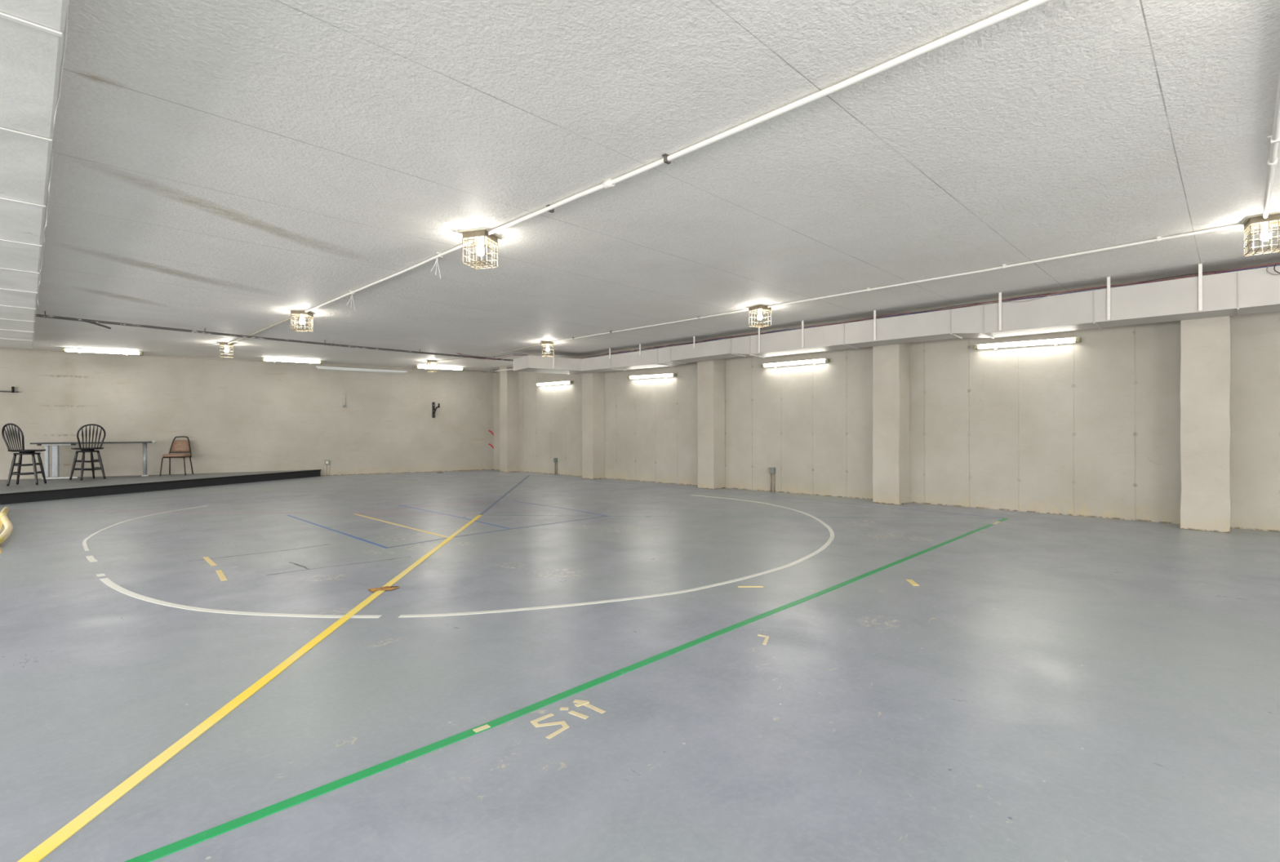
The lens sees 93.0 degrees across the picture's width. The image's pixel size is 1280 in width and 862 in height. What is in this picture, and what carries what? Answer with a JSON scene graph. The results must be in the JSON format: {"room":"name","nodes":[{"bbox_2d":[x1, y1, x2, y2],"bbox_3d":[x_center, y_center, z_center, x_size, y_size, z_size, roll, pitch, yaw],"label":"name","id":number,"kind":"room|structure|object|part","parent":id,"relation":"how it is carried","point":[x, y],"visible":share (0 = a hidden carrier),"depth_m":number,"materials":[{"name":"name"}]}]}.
{"room":"indoor gymnasium","nodes":[
{"label":"indoor gymnasium","id":0,"kind":"room"},
{"bbox_2d":[0,347,493,479],"bbox_3d":[-11.329,-0.272,13.090,16.541,2.785,0.266,0,0,-31],"label":"wall","id":1,"kind":"structure","parent":0,"point":[235,416],"depth_m":14.14,"materials":[{"name":"beige concrete"}]},
{"bbox_2d":[0,386,17,392],"bbox_3d":[-12.877,-0.800,11.964,0.901,0.240,0.066,0,0,-30],"label":"bracket","id":2,"kind":"object","parent":1,"relation":"attached to","point":[12,388],"visible":1,"depth_m":12.13,"materials":[{"name":"black metal"}]},
{"bbox_3d":[-12.869,-0.790,11.949,0.901,0.045,0.020,0,0,-31],"label":"arm","id":3,"kind":"part","parent":2,"relation":"part of","materials":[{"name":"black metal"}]},
{"bbox_2d":[0,348,486,372],"bbox_3d":[-8.618,-1.640,14.514,10.004,0.023,0.024,0,0,-31],"label":"conduit","id":4,"kind":"object","parent":1,"relation":"attached to","point":[0,348],"visible":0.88,"depth_m":13.87,"materials":[{"name":"metal"}]},
{"bbox_2d":[324,460,329,475],"bbox_3d":[-7.744,0.918,15.030,0.091,0.366,0.062,0,0,-31],"label":"wall outlet","id":5,"kind":"object","parent":1,"relation":"attached to","point":[326,462],"visible":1,"depth_m":14.99,"materials":[{"name":"grey metal"}]},
{"bbox_2d":[342,392,345,408],"bbox_3d":[-7.423,-0.771,15.237,0.064,0.376,0.038,0,0,-31],"label":"strap","id":6,"kind":"object","parent":1,"relation":"attached to","point":[344,393],"visible":1,"depth_m":15.23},
{"bbox_2d":[431,402,439,417],"bbox_3d":[-5.489,-0.566,16.317,0.220,0.420,0.077,0,0,20],"label":"wall bracket","id":7,"kind":"object","parent":1,"relation":"attached to","point":[433,409],"visible":1,"depth_m":16.33,"materials":[{"name":"black metal"}]},
{"bbox_3d":[-5.560,-0.566,16.347,0.065,0.420,0.035,0,0,-31],"label":"wall plate","id":8,"kind":"part","parent":7,"relation":"part of","materials":[{"name":"black metal"}]},
{"bbox_2d":[0,469,1279,861],"bbox_3d":[-4.009,1.161,5.880,25.410,0.110,16.378,0,0,45],"label":"floor","id":9,"kind":"structure","parent":0,"point":[1049,687],"depth_m":2.71,"materials":[{"name":"grey concrete"}]},
{"bbox_2d":[0,509,8,553],"bbox_3d":[-7.410,1.113,7.033,4.374,0.004,0.093,0,0,45],"label":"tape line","id":10,"kind":"object","parent":9,"relation":"on","point":[7,510],"visible":0.46,"depth_m":7.29,"materials":[{"name":"yellow plastic"}]},
{"bbox_2d":[0,506,13,543],"bbox_3d":[-7.357,1.068,7.017,0.223,0.083,4.302,0,0,-43],"label":"hose","id":11,"kind":"object","parent":9,"relation":"on","point":[8,526],"visible":1,"depth_m":6.61,"materials":[{"name":"yellow rubber"}]},
{"bbox_2d":[85,555,97,562],"bbox_3d":[-4.760,1.108,5.266,0.345,0.002,0.050,0,0,43],"label":"tape","id":12,"kind":"object","parent":9,"relation":"on","point":[91,558],"visible":1,"depth_m":5.26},
{"bbox_2d":[82,505,208,551],"bbox_3d":[-5.994,1.109,7.234,0.497,0.002,3.645,0,0,-21],"label":"tape","id":13,"kind":"object","parent":9,"relation":"on","point":[84,542],"visible":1,"depth_m":6.73,"materials":[{"name":"white paint"}]},
{"bbox_2d":[0,469,321,504],"bbox_3d":[-10.992,1.042,9.868,8.816,0.164,11.594,0,0,45],"label":"stage platform","id":14,"kind":"object","parent":9,"relation":"on","point":[27,491],"visible":1,"depth_m":11.39,"materials":[{"name":"black metal"}]},
{"bbox_2d":[1,422,46,485],"bbox_3d":[-10.976,0.413,10.815,0.557,1.098,0.557,0,0,-28],"label":"bar stool","id":15,"kind":"object","parent":14,"relation":"on","point":[22,451],"visible":1,"depth_m":10.69,"materials":[{"name":"black paint"}]},
{"bbox_3d":[-11.028,0.683,10.654,0.044,0.557,0.139,0,0,18],"label":"leg","id":16,"kind":"part","parent":15,"relation":"part of","materials":[{"name":"black paint"}]},
{"bbox_3d":[-11.170,0.684,10.923,0.139,0.557,0.044,0,0,17],"label":"leg","id":17,"kind":"part","parent":15,"relation":"part of","materials":[{"name":"black paint"}]},
{"bbox_3d":[-10.966,0.351,10.859,0.470,0.034,0.430,0,0,9],"label":"seat","id":18,"kind":"part","parent":15,"relation":"part of","materials":[{"name":"black paint"}]},
{"bbox_3d":[-10.966,0.379,10.859,0.200,0.022,0.200,0,0,-28],"label":"swivel plate","id":19,"kind":"part","parent":15,"relation":"part of","materials":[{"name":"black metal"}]},
{"bbox_3d":[-10.759,0.682,10.796,0.139,0.557,0.044,0,0,17],"label":"leg","id":20,"kind":"part","parent":15,"relation":"part of","materials":[{"name":"black paint"}]},
{"bbox_3d":[-10.901,0.683,11.065,0.044,0.557,0.139,0,0,18],"label":"leg","id":21,"kind":"part","parent":15,"relation":"part of","materials":[{"name":"black paint"}]},
{"bbox_2d":[69,423,106,480],"bbox_3d":[-10.919,0.411,12.009,0.499,1.098,0.493,0,0,23],"label":"bar stool","id":22,"kind":"object","parent":14,"relation":"on","point":[83,450],"visible":1,"depth_m":11.94,"materials":[{"name":"black paint"}]},
{"bbox_3d":[-11.141,0.682,11.944,0.139,0.557,0.044,0,0,-23],"label":"leg","id":23,"kind":"part","parent":22,"relation":"part of","materials":[{"name":"black paint"}]},
{"bbox_3d":[-10.860,0.682,11.827,0.044,0.557,0.139,0,0,-22],"label":"leg","id":24,"kind":"part","parent":22,"relation":"part of","materials":[{"name":"black paint"}]},
{"bbox_3d":[-10.943,0.349,12.026,0.430,0.034,0.470,0,0,33],"label":"seat","id":25,"kind":"part","parent":22,"relation":"part of","materials":[{"name":"black paint"}]},
{"bbox_3d":[-11.024,0.682,12.225,0.044,0.557,0.139,0,0,-22],"label":"leg","id":26,"kind":"part","parent":22,"relation":"part of","materials":[{"name":"black paint"}]},
{"bbox_3d":[-10.743,0.681,12.108,0.139,0.557,0.044,0,0,-23],"label":"leg","id":27,"kind":"part","parent":22,"relation":"part of","materials":[{"name":"black paint"}]},
{"bbox_2d":[29,440,155,479],"bbox_3d":[-11.186,0.586,12.516,1.882,0.750,0.583,0,0,-31],"label":"table","id":28,"kind":"object","parent":14,"relation":"on","point":[55,445],"visible":0.89,"depth_m":12.21,"materials":[{"name":"grey metal"}]},
{"bbox_3d":[-11.961,0.607,12.242,0.070,0.655,0.050,0,0,-31],"label":"leg","id":29,"kind":"part","parent":28,"relation":"part of","materials":[{"name":"grey metal"}]},
{"bbox_3d":[-11.723,0.606,12.174,0.100,0.655,0.055,0,0,-31],"label":"leg","id":30,"kind":"part","parent":28,"relation":"part of","materials":[{"name":"grey metal"}]},
{"bbox_3d":[-10.516,0.600,12.893,0.072,0.693,0.072,0,0,-31],"label":"leg","id":31,"kind":"part","parent":28,"relation":"part of","materials":[{"name":"grey metal"}]},
{"bbox_2d":[159,435,193,475],"bbox_3d":[-10.104,0.537,13.255,0.473,0.844,0.522,0,0,-19],"label":"chair","id":32,"kind":"object","parent":14,"relation":"on","point":[176,445],"visible":1,"depth_m":13.39,"materials":[{"name":"brown leather"}]},
{"bbox_3d":[-10.219,0.752,13.014,0.049,0.413,0.160,0,0,1],"label":"leg","id":33,"kind":"part","parent":32,"relation":"part of","materials":[{"name":"brown metal"}]},
{"bbox_3d":[-10.356,0.768,13.371,0.024,0.385,0.103,0,0,-41],"label":"leg","id":34,"kind":"part","parent":32,"relation":"part of","materials":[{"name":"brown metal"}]},
{"bbox_3d":[-10.099,0.569,13.242,0.385,0.022,0.356,0,0,-19],"label":"seat frame","id":35,"kind":"part","parent":32,"relation":"part of","materials":[{"name":"brown metal"}]},
{"bbox_3d":[-10.170,0.352,13.441,0.433,0.474,0.127,0,0,-19],"label":"frame","id":36,"kind":"part","parent":32,"relation":"part of","materials":[{"name":"brown metal"}]},
{"bbox_3d":[-9.862,0.751,13.139,0.049,0.413,0.160,0,0,-40],"label":"leg","id":37,"kind":"part","parent":32,"relation":"part of","materials":[{"name":"brown metal"}]},
{"bbox_3d":[-9.979,0.766,13.504,0.024,0.385,0.103,0,0,2],"label":"leg","id":38,"kind":"part","parent":32,"relation":"part of","materials":[{"name":"brown metal"}]},
{"bbox_2d":[203,556,216,565],"bbox_3d":[-3.655,1.104,5.154,0.036,0.003,0.447,0,0,-43],"label":"tape","id":39,"kind":"object","parent":9,"relation":"on","point":[207,559],"visible":1,"depth_m":5.14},
{"bbox_2d":[216,569,226,581],"bbox_3d":[-3.206,1.103,4.648,0.035,0.003,0.421,0,0,-40],"label":"tape","id":40,"kind":"object","parent":9,"relation":"on","point":[220,572],"visible":1,"depth_m":4.64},
{"bbox_2d":[99,577,382,617],"bbox_3d":[-2.833,1.103,3.946,2.678,0.002,0.325,0,0,21],"label":"tape","id":41,"kind":"object","parent":9,"relation":"on","point":[107,581],"visible":1,"depth_m":3.73,"materials":[{"name":"white plastic"}]},
{"bbox_2d":[40,510,444,515],"bbox_3d":[-5.519,1.107,8.248,6.831,0.001,0.026,0,0,6],"label":"tape line","id":42,"kind":"object","parent":9,"relation":"on","point":[41,510],"visible":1,"depth_m":8.28,"materials":[{"name":"white paint"}]},
{"bbox_2d":[17,515,481,861],"bbox_3d":[-1.815,1.099,4.599,0.055,0.003,6.648,0,0,-5],"label":"tape line","id":43,"kind":"object","parent":9,"relation":"on","point":[71,828],"visible":1,"depth_m":2.14,"materials":[{"name":"yellow plastic"}]},
{"bbox_2d":[286,515,387,548],"bbox_3d":[-3.500,1.102,6.838,0.035,0.001,3.198,0,0,-45],"label":"tape line","id":44,"kind":"object","parent":9,"relation":"on","point":[348,535],"visible":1,"depth_m":6.58,"materials":[{"name":"plastic"}]},
{"bbox_2d":[368,586,399,591],"bbox_3d":[-1.775,1.096,4.224,0.154,0.001,0.202,0,0,45],"label":"rust stain","id":45,"kind":"object","parent":9,"relation":"on","point":[385,588],"visible":1,"depth_m":4.21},
{"bbox_2d":[353,513,448,537],"bbox_3d":[-2.878,1.100,7.159,2.583,0.002,0.037,0,0,45],"label":"tape line","id":46,"kind":"object","parent":9,"relation":"on","point":[353,513],"visible":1,"depth_m":6.95,"materials":[{"name":"paint"}]},
{"bbox_2d":[360,501,479,513],"bbox_3d":[-3.147,1.099,8.774,0.032,0.001,1.907,0,0,44],"label":"tape line","id":47,"kind":"object","parent":9,"relation":"on","point":[476,501],"visible":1,"depth_m":8.74,"materials":[{"name":"paint"}]},
{"bbox_2d":[400,505,511,528],"bbox_3d":[-2.497,1.098,7.910,0.064,0.002,3.097,0,0,-44],"label":"tape line","id":48,"kind":"object","parent":9,"relation":"on","point":[400,505],"visible":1,"depth_m":7.80,"materials":[{"name":"blue plastic"}]},
{"bbox_2d":[472,724,490,732],"bbox_3d":[-0.584,1.097,2.237,0.028,0.004,0.060,0,0,45],"label":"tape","id":49,"kind":"object","parent":9,"relation":"on","point":[485,726],"visible":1,"depth_m":2.23,"materials":[{"name":"beige plastic"}]},
{"bbox_2d":[387,515,608,547],"bbox_3d":[-1.416,1.096,6.779,0.097,0.002,2.879,0,0,43],"label":"tape line","id":50,"kind":"object","parent":9,"relation":"on","point":[603,516],"visible":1,"depth_m":6.60,"materials":[{"name":"blue plastic"}]},
{"bbox_2d":[479,475,529,515],"bbox_3d":[-2.405,1.093,11.451,0.046,0.001,7.074,0,0,-5],"label":"tape line","id":51,"kind":"object","parent":9,"relation":"on","point":[522,481],"visible":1,"depth_m":9.92,"materials":[{"name":"plastic"}]},
{"bbox_2d":[499,367,519,472],"bbox_3d":[-3.513,-0.301,16.310,0.354,2.785,0.377,0,0,45],"label":"pillar","id":52,"kind":"structure","parent":9,"relation":"on","point":[508,380],"depth_m":16.18,"materials":[{"name":"beige concrete"}]},
{"bbox_2d":[508,515,551,515],"bbox_3d":[-1.222,1.094,7.849,1.616,0.001,0.018,0,0,4],"label":"tape line","id":53,"kind":"object","parent":9,"relation":"on","point":[508,515],"visible":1,"depth_m":7.86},
{"bbox_2d":[124,524,991,861],"bbox_3d":[1.254,1.090,4.131,0.060,0.003,7.982,0,0,44],"label":"tape line","id":54,"kind":"object","parent":9,"relation":"on","point":[160,852],"visible":1,"depth_m":2.12,"materials":[{"name":"green plastic"}]},
{"bbox_2d":[516,501,606,515],"bbox_3d":[-1.173,1.092,8.651,0.074,0.002,2.321,0,0,-43],"label":"tape line","id":55,"kind":"object","parent":9,"relation":"on","point":[517,501],"visible":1,"depth_m":8.55,"materials":[{"name":"blue paint"}]},
{"bbox_2d":[530,699,605,738],"bbox_3d":[-0.284,1.097,2.332,0.179,0.003,0.297,0,0,45],"label":"tape lettering","id":56,"kind":"object","parent":9,"relation":"on","point":[585,703],"depth_m":2.33},
{"bbox_2d":[582,371,604,479],"bbox_3d":[-1.075,-0.178,13.916,0.376,2.530,0.365,0,0,45],"label":"pillar","id":57,"kind":"structure","parent":9,"relation":"on","point":[593,384],"depth_m":13.78,"materials":[{"name":"beige concrete"}]},
{"bbox_2d":[398,494,834,617],"bbox_3d":[0.841,1.088,6.553,2.392,0.002,7.092,0,0,19],"label":"tape","id":58,"kind":"object","parent":9,"relation":"on","point":[831,531],"visible":1,"depth_m":4.07,"materials":[{"name":"white plastic"}]},
{"bbox_2d":[697,358,724,488],"bbox_3d":[1.353,-0.183,11.521,0.387,2.530,0.366,0,0,45],"label":"pillar","id":59,"kind":"structure","parent":9,"relation":"on","point":[710,374],"depth_m":11.38,"materials":[{"name":"beige concrete"}]},
{"bbox_2d":[737,586,763,586],"bbox_3d":[0.775,1.091,4.257,0.176,0.004,0.020,0,0,1],"label":"scrap","id":60,"kind":"object","parent":9,"relation":"on","point":[738,586],"visible":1,"depth_m":4.25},
{"bbox_2d":[757,634,768,644],"bbox_3d":[0.640,1.092,3.185,0.063,0.004,0.142,0,0,19],"label":"tape","id":61,"kind":"object","parent":9,"relation":"on","point":[766,637],"visible":1,"depth_m":3.19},
{"bbox_2d":[532,475,1004,518],"bbox_3d":[0.919,1.083,11.262,0.100,0.001,10.398,0,0,-44],"label":"baseboard","id":62,"kind":"structure","parent":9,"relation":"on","point":[532,475],"depth_m":9.38,"materials":[{"name":"grey paint"}]},
{"bbox_2d":[872,342,909,504],"bbox_3d":[3.770,-0.188,9.115,0.402,2.530,0.399,0,0,45],"label":"pillar","id":63,"kind":"structure","parent":9,"relation":"on","point":[891,362],"depth_m":8.97,"materials":[{"name":"beige concrete"}]},
{"bbox_2d":[906,579,919,585],"bbox_3d":[1.956,1.087,4.357,0.041,0.003,0.162,0,0,6],"label":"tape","id":64,"kind":"object","parent":9,"relation":"on","point":[911,581],"visible":1,"depth_m":4.35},
{"bbox_2d":[1179,315,1231,533],"bbox_3d":[6.216,-0.193,6.673,0.399,2.530,0.443,0,0,45],"label":"pillar","id":65,"kind":"structure","parent":9,"relation":"on","point":[1205,343],"depth_m":6.51,"materials":[{"name":"beige concrete"}]},
{"bbox_2d":[0,0,1279,371],"bbox_3d":[-4.019,-1.762,5.877,25.410,0.165,16.378,0,0,45],"label":"ceiling","id":66,"kind":"structure","parent":0,"point":[228,166],"depth_m":3.80,"materials":[{"name":"white paint"}]},
{"bbox_2d":[0,0,68,348],"bbox_3d":[-3.900,-1.574,3.075,20.647,0.198,1.333,0,0,45],"label":"duct","id":67,"kind":"object","parent":66,"relation":"attached to","point":[32,31],"visible":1,"depth_m":3.13,"materials":[{"name":"white metal"}]},
{"bbox_2d":[61,347,143,355],"bbox_3d":[-10.972,-1.613,12.410,1.267,0.086,0.116,0,0,-31],"label":"tube light","id":68,"kind":"object","parent":66,"relation":"attached to","point":[63,349],"visible":1,"depth_m":12.38,"materials":[{"name":"white plastic"}]},
{"bbox_2d":[217,341,235,357],"bbox_3d":[-7.857,-1.542,11.540,0.260,0.265,0.260,0,0,-34],"label":"ceiling lamp","id":69,"kind":"object","parent":66,"relation":"attached to","point":[226,344],"visible":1,"depth_m":11.49,"materials":[{"name":"beige"}]},
{"bbox_2d":[227,315,293,343],"bbox_3d":[-6.298,-1.659,10.058,4.062,0.036,0.062,0,0,44],"label":"conduit","id":70,"kind":"object","parent":66,"relation":"attached to","point":[289,318],"visible":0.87,"depth_m":9.82,"materials":[{"name":"white metal"}]},
{"bbox_2d":[35,311,513,361],"bbox_3d":[-6.074,-1.597,10.846,0.217,0.164,8.914,0,0,44],"label":"pipe","id":71,"kind":"object","parent":66,"relation":"hanging from","point":[92,322],"visible":0.96,"depth_m":10.16,"materials":[{"name":"metal"}]},
{"bbox_2d":[261,357,322,364],"bbox_3d":[-8.088,-1.624,14.127,1.242,0.086,0.116,0,0,-31],"label":"tube light","id":72,"kind":"object","parent":66,"relation":"attached to","point":[263,359],"visible":1,"depth_m":14.09,"materials":[{"name":"white plastic"}]},
{"bbox_2d":[288,309,315,332],"bbox_3d":[-4.758,-1.548,8.547,0.260,0.265,0.260,0,0,-8],"label":"ceiling lamp","id":73,"kind":"object","parent":66,"relation":"attached to","point":[301,313],"visible":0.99,"depth_m":8.51,"materials":[{"name":"beige metal"}]},
{"bbox_3d":[-4.758,-1.676,8.547,0.260,0.008,0.260,0,0,-8],"label":"mounting plate","id":74,"kind":"part","parent":73,"relation":"part of","materials":[{"name":"white metal"}]},
{"bbox_3d":[-4.758,-1.545,8.547,0.072,0.100,0.072,0,0,-8],"label":"bulb","id":75,"kind":"part","parent":73,"relation":"part of","materials":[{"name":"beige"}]},
{"bbox_2d":[315,365,407,373],"bbox_3d":[-6.912,-1.578,15.149,2.077,0.207,0.110,0,0,-31],"label":"light","id":76,"kind":"object","parent":66,"relation":"hanging from","point":[317,366],"visible":1,"depth_m":15.10,"materials":[{"name":"white plastic"}]},
{"bbox_2d":[304,240,475,312],"bbox_3d":[-3.047,-1.665,6.894,4.509,0.036,0.066,0,0,45],"label":"conduit","id":77,"kind":"object","parent":66,"relation":"attached to","point":[440,255],"visible":0.95,"depth_m":6.45,"materials":[{"name":"white paint"}]},
{"bbox_2d":[431,257,440,279],"bbox_3d":[-1.953,-1.556,5.801,0.093,0.202,0.030,0,0,-27],"label":"tape","id":78,"kind":"object","parent":77,"relation":"hanging from","point":[437,258],"visible":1,"depth_m":5.81,"materials":[{"name":"white plastic"}]},
{"bbox_2d":[426,360,437,372],"bbox_3d":[-4.981,-1.554,14.536,0.260,0.265,0.260,0,0,-19],"label":"ceiling lamp","id":79,"kind":"object","parent":66,"relation":"attached to","point":[429,362],"visible":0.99,"depth_m":14.45,"materials":[{"name":"beige"}]},
{"bbox_2d":[414,365,464,370],"bbox_3d":[-5.211,-1.635,15.841,1.239,0.086,0.116,0,0,-31],"label":"tube light","id":80,"kind":"object","parent":66,"relation":"attached to","point":[415,366],"visible":1,"depth_m":15.85,"materials":[{"name":"white plastic"}]},
{"bbox_2d":[458,228,501,269],"bbox_3d":[-1.369,-1.555,5.209,0.260,0.265,0.260,0,0,17],"label":"ceiling lamp","id":81,"kind":"object","parent":66,"relation":"attached to","point":[481,237],"visible":1,"depth_m":5.18,"materials":[{"name":"beige metal"}]},
{"bbox_3d":[-1.369,-1.683,5.209,0.260,0.008,0.260,0,0,17],"label":"mounting plate","id":82,"kind":"part","parent":81,"relation":"part of","materials":[{"name":"white metal"}]},
{"bbox_3d":[-1.369,-1.552,5.209,0.072,0.100,0.072,0,0,17],"label":"bulb","id":83,"kind":"part","parent":81,"relation":"part of","materials":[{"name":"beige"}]},
{"bbox_2d":[436,343,542,361],"bbox_3d":[-3.261,-1.671,13.150,4.182,0.020,0.264,0,0,44],"label":"conduit","id":84,"kind":"object","parent":66,"relation":"attached to","point":[539,344],"visible":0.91,"depth_m":13.11,"materials":[{"name":"white metal"}]},
{"bbox_2d":[540,340,554,356],"bbox_3d":[-1.752,-1.561,11.527,0.260,0.265,0.260,0,0,-8],"label":"ceiling lamp","id":85,"kind":"object","parent":66,"relation":"attached to","point":[544,343],"visible":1,"depth_m":11.49,"materials":[{"name":"beige"}]},
{"bbox_2d":[551,309,748,342],"bbox_3d":[-0.058,-1.681,9.917,4.433,0.030,0.068,0,0,43],"label":"conduit","id":86,"kind":"object","parent":66,"relation":"attached to","point":[697,317],"visible":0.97,"depth_m":9.60,"materials":[{"name":"white paint"}]},
{"bbox_2d":[746,303,771,328],"bbox_3d":[1.641,-1.568,8.302,0.260,0.265,0.260,0,0,-33],"label":"ceiling lamp","id":87,"kind":"object","parent":66,"relation":"attached to","point":[759,308],"visible":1,"depth_m":8.27,"materials":[{"name":"beige metal"}]},
{"bbox_3d":[1.641,-1.697,8.301,0.260,0.008,0.260,0,0,-33],"label":"mounting plate","id":88,"kind":"part","parent":87,"relation":"part of","materials":[{"name":"white metal"}]},
{"bbox_3d":[1.641,-1.566,8.302,0.072,0.100,0.072,0,0,-33],"label":"bulb","id":89,"kind":"part","parent":87,"relation":"part of","materials":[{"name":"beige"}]},
{"bbox_2d":[486,0,1052,235],"bbox_3d":[0.394,-1.671,3.504,4.667,0.050,0.081,0,0,45],"label":"conduit","id":90,"kind":"object","parent":66,"relation":"attached to","point":[1030,4],"visible":1,"depth_m":3.04,"materials":[{"name":"white metal"}]},
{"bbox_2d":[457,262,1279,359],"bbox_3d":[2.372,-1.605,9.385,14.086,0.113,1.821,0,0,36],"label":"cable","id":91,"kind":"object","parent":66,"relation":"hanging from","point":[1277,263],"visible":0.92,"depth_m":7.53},
{"bbox_2d":[513,263,1279,374],"bbox_3d":[3.617,-1.446,7.785,16.555,0.518,1.612,0,0,45],"label":"ventilation duct","id":92,"kind":"object","parent":66,"relation":"hanging from","point":[1255,291],"visible":0.98,"depth_m":7.51,"materials":[{"name":"white metal"}]},
{"bbox_2d":[456,263,1279,357],"bbox_3d":[2.383,-1.622,9.400,14.089,0.079,1.838,0,0,36],"label":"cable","id":93,"kind":"object","parent":92,"relation":"on","point":[1278,264],"visible":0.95,"depth_m":7.89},
{"bbox_2d":[457,263,1279,358],"bbox_3d":[2.391,-1.622,9.411,14.094,0.079,1.830,0,0,36],"label":"pipe","id":94,"kind":"object","parent":92,"relation":"on","point":[1279,264],"visible":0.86,"depth_m":7.65,"materials":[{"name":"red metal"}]},
{"bbox_2d":[513,264,1279,356],"bbox_3d":[2.790,-1.608,9.140,13.206,0.048,1.171,0,0,39],"label":"pipe","id":95,"kind":"object","parent":92,"relation":"on","point":[1279,264],"visible":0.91,"depth_m":7.87,"materials":[{"name":"metal"}]},
{"bbox_2d":[997,295,1050,302],"bbox_3d":[4.628,-1.577,7.322,0.564,0.046,0.055,0,0,45],"label":"loose cable","id":96,"kind":"object","parent":92,"relation":"hanging from","point":[1047,295],"visible":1,"depth_m":7.28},
{"bbox_2d":[1266,265,1279,275],"bbox_3d":[6.136,-1.552,5.835,0.161,0.111,0.054,0,0,45],"label":"cable loop","id":97,"kind":"object","parent":92,"relation":"hanging from","point":[1268,265],"visible":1,"depth_m":5.86,"materials":[{"name":"grey plastic"}]},
{"bbox_2d":[767,222,1244,307],"bbox_3d":[3.355,-1.687,6.610,0.086,0.034,4.566,0,0,-45],"label":"conduit","id":98,"kind":"object","parent":66,"relation":"attached to","point":[1158,238],"visible":1,"depth_m":6.04,"materials":[{"name":"white paint"}]},
{"bbox_2d":[1241,212,1279,256],"bbox_3d":[5.016,-1.575,4.867,0.260,0.265,0.260,0,0,36],"label":"ceiling lamp","id":99,"kind":"object","parent":66,"relation":"attached to","point":[1255,222],"visible":0.98,"depth_m":4.85,"materials":[{"name":"beige metal"}]},
{"bbox_3d":[5.016,-1.703,4.867,0.260,0.008,0.260,0,0,36],"label":"mounting plate","id":100,"kind":"part","parent":99,"relation":"part of","materials":[{"name":"white metal"}]},
{"bbox_3d":[5.016,-1.572,4.867,0.072,0.100,0.072,0,0,36],"label":"bulb","id":101,"kind":"part","parent":99,"relation":"part of","materials":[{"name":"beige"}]},
{"bbox_2d":[1262,71,1279,218],"bbox_3d":[3.521,-1.682,3.356,0.066,0.045,4.016,0,0,45],"label":"conduit","id":102,"kind":"object","parent":66,"relation":"attached to","point":[1274,138],"visible":1,"depth_m":3.65,"materials":[{"name":"white metal"}]},
{"bbox_2d":[493,311,1279,532],"bbox_3d":[3.107,-0.315,10.203,21.340,2.785,0.220,0,0,45],"label":"wall","id":103,"kind":"structure","parent":0,"point":[1091,427],"depth_m":8.51,"materials":[{"name":"beige concrete"}]},
{"bbox_2d":[535,380,573,386],"bbox_3d":[-2.160,-1.178,15.156,1.438,0.095,0.116,0,0,45],"label":"tube light","id":104,"kind":"object","parent":103,"relation":"attached to","point":[569,381],"visible":1,"depth_m":15.13,"materials":[{"name":"white plastic"}]},
{"bbox_2d":[553,457,557,474],"bbox_3d":[-2.079,0.873,15.119,0.133,0.389,0.062,0,0,45],"label":"wall outlet","id":105,"kind":"object","parent":103,"relation":"attached to","point":[555,460],"visible":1,"depth_m":15.10,"materials":[{"name":"grey metal"}]},
{"bbox_3d":[-2.123,0.932,15.185,0.024,0.313,0.023,0,0,45],"label":"conduit leg","id":106,"kind":"part","parent":105,"relation":"part of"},
{"bbox_3d":[-2.077,0.932,15.140,0.024,0.313,0.023,0,0,45],"label":"conduit leg","id":107,"kind":"part","parent":105,"relation":"part of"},
{"bbox_2d":[627,373,676,379],"bbox_3d":[0.237,-1.146,12.793,1.350,0.107,0.116,0,0,45],"label":"tube light","id":108,"kind":"object","parent":103,"relation":"attached to","point":[670,375],"visible":1,"depth_m":12.74,"materials":[{"name":"white plastic"}]},
{"bbox_2d":[768,466,775,492],"bbox_3d":[2.342,0.862,10.761,0.100,0.434,0.062,0,0,45],"label":"wall outlet","id":109,"kind":"object","parent":103,"relation":"attached to","point":[771,470],"visible":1,"depth_m":10.74,"materials":[{"name":"grey metal"}]},
{"bbox_3d":[2.376,0.915,10.749,0.024,0.330,0.023,0,0,45],"label":"conduit leg","id":110,"kind":"part","parent":109,"relation":"part of","materials":[{"name":"grey metal"}]},
{"bbox_2d":[761,358,830,368],"bbox_3d":[2.642,-1.157,10.422,1.284,0.087,0.116,0,0,45],"label":"tube light","id":111,"kind":"object","parent":103,"relation":"attached to","point":[814,362],"visible":1,"depth_m":10.36,"materials":[{"name":"white plastic"}]},
{"bbox_2d":[973,337,1081,350],"bbox_3d":[5.080,-1.147,8.019,1.214,0.102,0.116,0,0,45],"label":"tube light","id":112,"kind":"object","parent":103,"relation":"attached to","point":[1057,341],"visible":1,"depth_m":7.97,"materials":[{"name":"white plastic"}]}
]}

